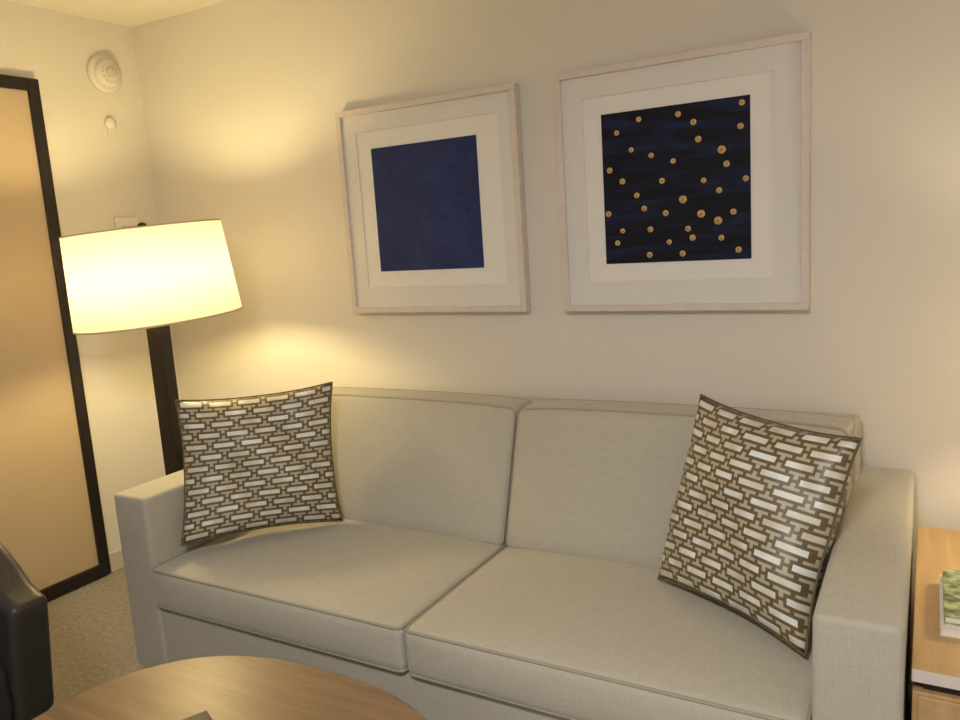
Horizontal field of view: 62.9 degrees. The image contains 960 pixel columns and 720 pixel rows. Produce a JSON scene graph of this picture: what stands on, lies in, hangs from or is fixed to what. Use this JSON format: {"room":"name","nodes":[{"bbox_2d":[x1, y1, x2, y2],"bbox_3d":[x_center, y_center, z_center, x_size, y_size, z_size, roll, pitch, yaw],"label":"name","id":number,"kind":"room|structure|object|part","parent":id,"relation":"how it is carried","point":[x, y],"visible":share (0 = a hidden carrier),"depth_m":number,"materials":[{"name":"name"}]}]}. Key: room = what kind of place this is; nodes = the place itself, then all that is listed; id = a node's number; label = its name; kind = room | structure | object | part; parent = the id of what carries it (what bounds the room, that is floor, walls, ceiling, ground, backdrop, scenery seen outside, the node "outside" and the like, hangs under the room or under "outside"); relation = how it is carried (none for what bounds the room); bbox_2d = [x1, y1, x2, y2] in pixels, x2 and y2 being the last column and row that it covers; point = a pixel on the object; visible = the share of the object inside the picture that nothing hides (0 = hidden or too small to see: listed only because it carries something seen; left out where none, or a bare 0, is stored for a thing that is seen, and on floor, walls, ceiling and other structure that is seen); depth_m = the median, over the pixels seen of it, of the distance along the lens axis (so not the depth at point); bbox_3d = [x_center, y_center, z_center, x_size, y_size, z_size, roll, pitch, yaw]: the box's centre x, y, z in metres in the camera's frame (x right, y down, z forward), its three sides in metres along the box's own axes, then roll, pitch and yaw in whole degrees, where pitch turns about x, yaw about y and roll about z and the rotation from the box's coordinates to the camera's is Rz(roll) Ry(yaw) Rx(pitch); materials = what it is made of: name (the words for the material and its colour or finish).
{"room":"hotel room","nodes":[
{"label":"hotel room","id":0,"kind":"room"},
{"bbox_2d":[0,0,179,552],"bbox_3d":[-2.537,0.049,1.886,0.100,2.350,4.200,2,11,30],"label":"wall","id":1,"kind":"structure","parent":0,"point":[98,179],"depth_m":3.37,"materials":[{"name":"white paint"}]},
{"bbox_2d":[0,74,98,589],"bbox_3d":[-1.933,-0.022,2.807,0.028,2.015,0.958,2,11,30],"label":"door","id":2,"kind":"structure","parent":1,"relation":"in","point":[6,81],"depth_m":3.10,"materials":[{"name":"brown wood"}]},
{"bbox_3d":[-1.935,-0.002,2.811,0.010,1.975,0.958,2,11,30],"label":"frosted pane","id":3,"kind":"part","parent":2,"relation":"part of","materials":[{"name":"beige glass"}]},
{"bbox_2d":[27,78,110,575],"bbox_3d":[-1.690,-0.085,3.230,0.028,2.057,0.046,2,11,30],"label":"stile","id":4,"kind":"object","parent":1,"relation":"attached to","point":[34,97],"visible":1,"depth_m":3.21,"materials":[{"name":"black wood"}]},
{"bbox_2d":[87,54,121,92],"bbox_3d":[-1.583,-1.220,3.336,0.058,0.156,0.156,2,11,30],"label":"smoke detector","id":5,"kind":"object","parent":1,"relation":"attached to","point":[103,72],"visible":1,"depth_m":3.31,"materials":[{"name":"white plastic"}]},
{"bbox_2d":[106,66,116,77],"bbox_3d":[-1.562,-1.220,3.324,0.010,0.048,0.048,2,11,30],"label":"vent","id":6,"kind":"object","parent":5,"relation":"attached to","point":[111,71],"depth_m":3.32,"materials":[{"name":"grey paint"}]},
{"bbox_2d":[104,117,116,137],"bbox_3d":[-1.588,-1.001,3.377,0.018,0.086,0.052,2,11,30],"label":"wall sensor","id":7,"kind":"object","parent":1,"relation":"attached to","point":[110,124],"visible":1,"depth_m":3.37,"materials":[{"name":"white plastic"}]},
{"bbox_3d":[-1.589,-1.018,3.374,0.018,0.052,0.052,2,11,30],"label":"sensor plate","id":8,"kind":"part","parent":7,"relation":"part of","materials":[{"name":"white plastic"}]},
{"bbox_2d":[109,548,123,572],"bbox_3d":[-1.505,0.848,3.618,0.014,0.085,0.474,2,11,30],"label":"baseboard","id":9,"kind":"structure","parent":1,"relation":"attached to","point":[116,557],"depth_m":3.44,"materials":[{"name":"grey paint"}]},
{"bbox_2d":[114,217,137,228],"bbox_3d":[-1.553,-0.574,3.454,0.024,0.106,0.110,2,11,30],"label":"thermostat","id":10,"kind":"object","parent":1,"relation":"attached to","point":[120,222],"visible":0.46,"depth_m":3.43,"materials":[{"name":"white plastic"}]},
{"bbox_2d":[7,0,227,27],"bbox_3d":[-0.545,-1.098,0.506,4.870,0.100,4.400,2,11,30],"label":"ceiling","id":11,"kind":"structure","parent":0,"point":[128,13],"depth_m":3.19,"materials":[{"name":"beige paint"}]},
{"bbox_2d":[44,567,911,719],"bbox_3d":[-0.388,1.314,0.902,4.870,0.100,4.400,2,11,30],"label":"floor","id":12,"kind":"structure","parent":0,"point":[92,639],"depth_m":2.85,"materials":[{"name":"carpet"}]},
{"bbox_2d":[0,542,53,719],"bbox_3d":[-1.530,0.767,1.813,0.716,0.830,0.720,2,11,30],"label":"leather armchair","id":13,"kind":"object","parent":12,"relation":"on","point":[26,678],"visible":0.99,"depth_m":1.90,"materials":[{"name":"grey leather"}]},
{"bbox_2d":[0,664,13,719],"bbox_3d":[-1.502,0.842,1.812,0.570,0.160,0.540,2,11,30],"label":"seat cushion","id":14,"kind":"object","parent":13,"relation":"on","point":[6,670],"depth_m":1.88,"materials":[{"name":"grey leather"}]},
{"bbox_2d":[39,565,101,600],"bbox_3d":[-1.868,0.985,2.972,0.028,0.054,0.938,2,11,30],"label":"rail","id":15,"kind":"object","parent":12,"relation":"on","point":[64,586],"visible":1,"depth_m":3.25,"materials":[{"name":"black wood"}]},
{"bbox_2d":[59,219,241,474],"bbox_3d":[-1.121,0.240,2.877,0.570,1.474,0.569,2,11,30],"label":"floor lamp","id":16,"kind":"object","parent":12,"relation":"on","point":[156,277],"visible":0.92,"depth_m":2.57,"materials":[{"name":"beige fabric"}]},
{"bbox_3d":[-1.185,-0.461,2.755,0.528,0.038,0.528,2,11,30],"label":"shade trim","id":17,"kind":"part","parent":16,"relation":"part of","materials":[{"name":"beige fabric"}]},
{"bbox_3d":[-1.156,-0.304,2.788,0.568,0.358,0.567,2,11,30],"label":"lamp shade","id":18,"kind":"part","parent":16,"relation":"part of","materials":[{"name":"white fabric"}]},
{"bbox_3d":[-1.146,-0.148,2.814,0.570,0.042,0.569,2,11,30],"label":"shade trim","id":19,"kind":"part","parent":16,"relation":"part of","materials":[{"name":"beige fabric"}]},
{"bbox_3d":[-1.124,0.371,2.894,0.076,1.170,0.044,2,11,30],"label":"post","id":20,"kind":"part","parent":16,"relation":"part of","materials":[{"name":"black wood"}]},
{"bbox_2d":[32,656,425,719],"bbox_3d":[-0.529,0.973,1.430,0.936,0.420,0.840,2,11,30],"label":"coffee table","id":21,"kind":"object","parent":12,"relation":"on","point":[227,687],"visible":1,"depth_m":1.68,"materials":[{"name":"brown wood"}]},
{"bbox_2d":[182,710,211,719],"bbox_3d":[-0.564,0.748,1.489,0.150,0.008,0.220,-10,11,-33],"label":"notepad","id":22,"kind":"object","parent":21,"relation":"on","point":[204,715],"visible":1,"depth_m":1.60,"materials":[{"name":"grey paper"}]},
{"bbox_2d":[114,387,914,719],"bbox_3d":[0.042,0.579,2.351,2.183,0.826,1.001,2,11,30],"label":"sofa","id":23,"kind":"object","parent":12,"relation":"on","point":[489,557],"visible":0.84,"depth_m":2.15,"materials":[{"name":"fabric"}]},
{"bbox_3d":[-0.829,0.623,2.878,0.152,0.581,0.973,2,11,30],"label":"arm","id":24,"kind":"part","parent":23,"relation":"part of","materials":[{"name":"fabric"}]},
{"bbox_2d":[174,382,342,545],"bbox_3d":[-0.719,0.334,2.563,0.519,0.462,0.216,-6,10,-13],"label":"throw pillow","id":25,"kind":"object","parent":23,"relation":"on","point":[266,460],"visible":1,"depth_m":2.49,"materials":[{"name":"brown fabric"}]},
{"bbox_2d":[152,519,501,669],"bbox_3d":[-0.453,0.652,2.431,0.940,0.143,0.626,2,11,30],"label":"seat cushion","id":26,"kind":"object","parent":23,"relation":"on","point":[349,589],"depth_m":2.26,"materials":[{"name":"fabric"}]},
{"bbox_2d":[331,388,531,544],"bbox_3d":[-0.287,0.337,2.706,0.940,0.421,0.285,2,11,30],"label":"cushion","id":27,"kind":"object","parent":23,"relation":"on","point":[434,463],"depth_m":2.55,"materials":[{"name":"fabric"}]},
{"bbox_2d":[405,547,817,719],"bbox_3d":[0.363,0.675,1.965,0.932,0.143,0.626,2,11,30],"label":"seat cushion","id":28,"kind":"object","parent":23,"relation":"on","point":[569,633],"depth_m":1.81,"materials":[{"name":"fabric"}]},
{"bbox_3d":[0.249,0.504,2.697,1.899,0.735,0.170,2,11,30],"label":"frame","id":29,"kind":"part","parent":23,"relation":"part of","materials":[{"name":"fabric"}]},
{"bbox_2d":[507,400,852,596],"bbox_3d":[0.533,0.360,2.238,0.942,0.421,0.285,2,11,30],"label":"cushion","id":30,"kind":"object","parent":23,"relation":"on","point":[591,480],"depth_m":2.26,"materials":[{"name":"fabric"}]},
{"bbox_2d":[657,394,862,656],"bbox_3d":[0.641,0.357,1.872,0.255,0.465,0.477,-9,11,-30],"label":"throw pillow","id":31,"kind":"object","parent":23,"relation":"on","point":[757,509],"visible":1,"depth_m":1.77,"materials":[{"name":"brown fabric"}]},
{"bbox_3d":[0.935,0.673,1.871,0.151,0.581,0.973,2,11,30],"label":"arm","id":32,"kind":"part","parent":23,"relation":"part of","materials":[{"name":"fabric"}]},
{"bbox_2d":[911,526,959,719],"bbox_3d":[1.305,0.771,1.687,0.656,0.500,0.767,2,11,30],"label":"side table","id":33,"kind":"object","parent":12,"relation":"on","point":[935,669],"visible":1,"depth_m":1.57,"materials":[{"name":"brown wood"}]},
{"bbox_3d":[1.112,0.736,1.348,0.632,0.184,0.006,2,11,30],"label":"drawer","id":34,"kind":"part","parent":33,"relation":"part of","materials":[{"name":"brown wood"}]},
{"bbox_2d":[939,568,959,638],"bbox_3d":[1.088,0.519,1.640,0.218,0.040,0.255,2,11,30],"label":"book stack","id":35,"kind":"object","parent":33,"relation":"on","point":[949,584],"visible":1,"depth_m":1.64,"materials":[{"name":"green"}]},
{"bbox_2d":[943,568,959,618],"bbox_3d":[1.087,0.500,1.639,0.204,0.003,0.240,2,11,30],"label":"book","id":36,"kind":"object","parent":35,"relation":"on","point":[951,577],"depth_m":1.67,"materials":[{"name":"green paper"}]},
{"bbox_2d":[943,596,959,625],"bbox_3d":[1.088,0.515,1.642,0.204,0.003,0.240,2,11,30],"label":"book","id":37,"kind":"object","parent":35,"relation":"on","point":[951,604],"depth_m":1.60,"materials":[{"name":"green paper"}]},
{"bbox_2d":[132,0,959,644],"bbox_3d":[0.592,-0.261,2.539,4.870,2.350,0.100,2,11,30],"label":"wall","id":38,"kind":"structure","parent":0,"point":[241,99],"depth_m":2.61,"materials":[{"name":"white paint"}]},
{"bbox_2d":[335,82,530,312],"bbox_3d":[-0.185,-0.552,2.845,0.760,0.760,0.038,2,11,30],"label":"print","id":39,"kind":"object","parent":38,"relation":"attached to","point":[433,192],"visible":1,"depth_m":2.82,"materials":[{"name":"blue paper"}]},
{"bbox_3d":[-0.505,-0.561,3.028,0.022,0.716,0.038,2,11,30],"label":"frame","id":40,"kind":"part","parent":39,"relation":"part of","materials":[{"name":"white wood"}]},
{"bbox_3d":[-0.209,-0.916,2.785,0.760,0.022,0.038,2,11,30],"label":"frame","id":41,"kind":"part","parent":39,"relation":"part of","materials":[{"name":"white wood"}]},
{"bbox_3d":[-0.161,-0.189,2.905,0.760,0.022,0.038,2,11,30],"label":"frame","id":42,"kind":"part","parent":39,"relation":"part of","materials":[{"name":"white wood"}]},
{"bbox_3d":[0.135,-0.543,2.662,0.022,0.716,0.038,2,11,30],"label":"frame","id":43,"kind":"part","parent":39,"relation":"part of","materials":[{"name":"white wood"}]},
{"bbox_2d":[553,31,810,311],"bbox_3d":[0.598,-0.532,2.398,0.764,0.764,0.038,2,11,30],"label":"print","id":44,"kind":"object","parent":38,"relation":"attached to","point":[684,178],"visible":1,"depth_m":2.37,"materials":[{"name":"white paper"}]},
{"bbox_3d":[0.276,-0.541,2.582,0.022,0.720,0.038,2,11,30],"label":"frame","id":45,"kind":"part","parent":44,"relation":"part of","materials":[{"name":"white wood"}]},
{"bbox_3d":[0.574,-0.897,2.338,0.764,0.022,0.038,2,11,30],"label":"frame","id":46,"kind":"part","parent":44,"relation":"part of","materials":[{"name":"white wood"}]},
{"bbox_3d":[0.622,-0.167,2.458,0.764,0.022,0.038,2,11,30],"label":"frame","id":47,"kind":"part","parent":44,"relation":"part of","materials":[{"name":"white wood"}]},
{"bbox_3d":[0.920,-0.523,2.214,0.022,0.720,0.038,2,11,30],"label":"frame","id":48,"kind":"part","parent":44,"relation":"part of","materials":[{"name":"white wood"}]},
{"bbox_2d":[909,645,911,672],"bbox_3d":[0.636,0.864,2.673,4.670,0.085,0.014,2,11,30],"label":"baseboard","id":49,"kind":"structure","parent":38,"relation":"attached to","point":[910,645],"depth_m":2.31,"materials":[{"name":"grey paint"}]}
]}

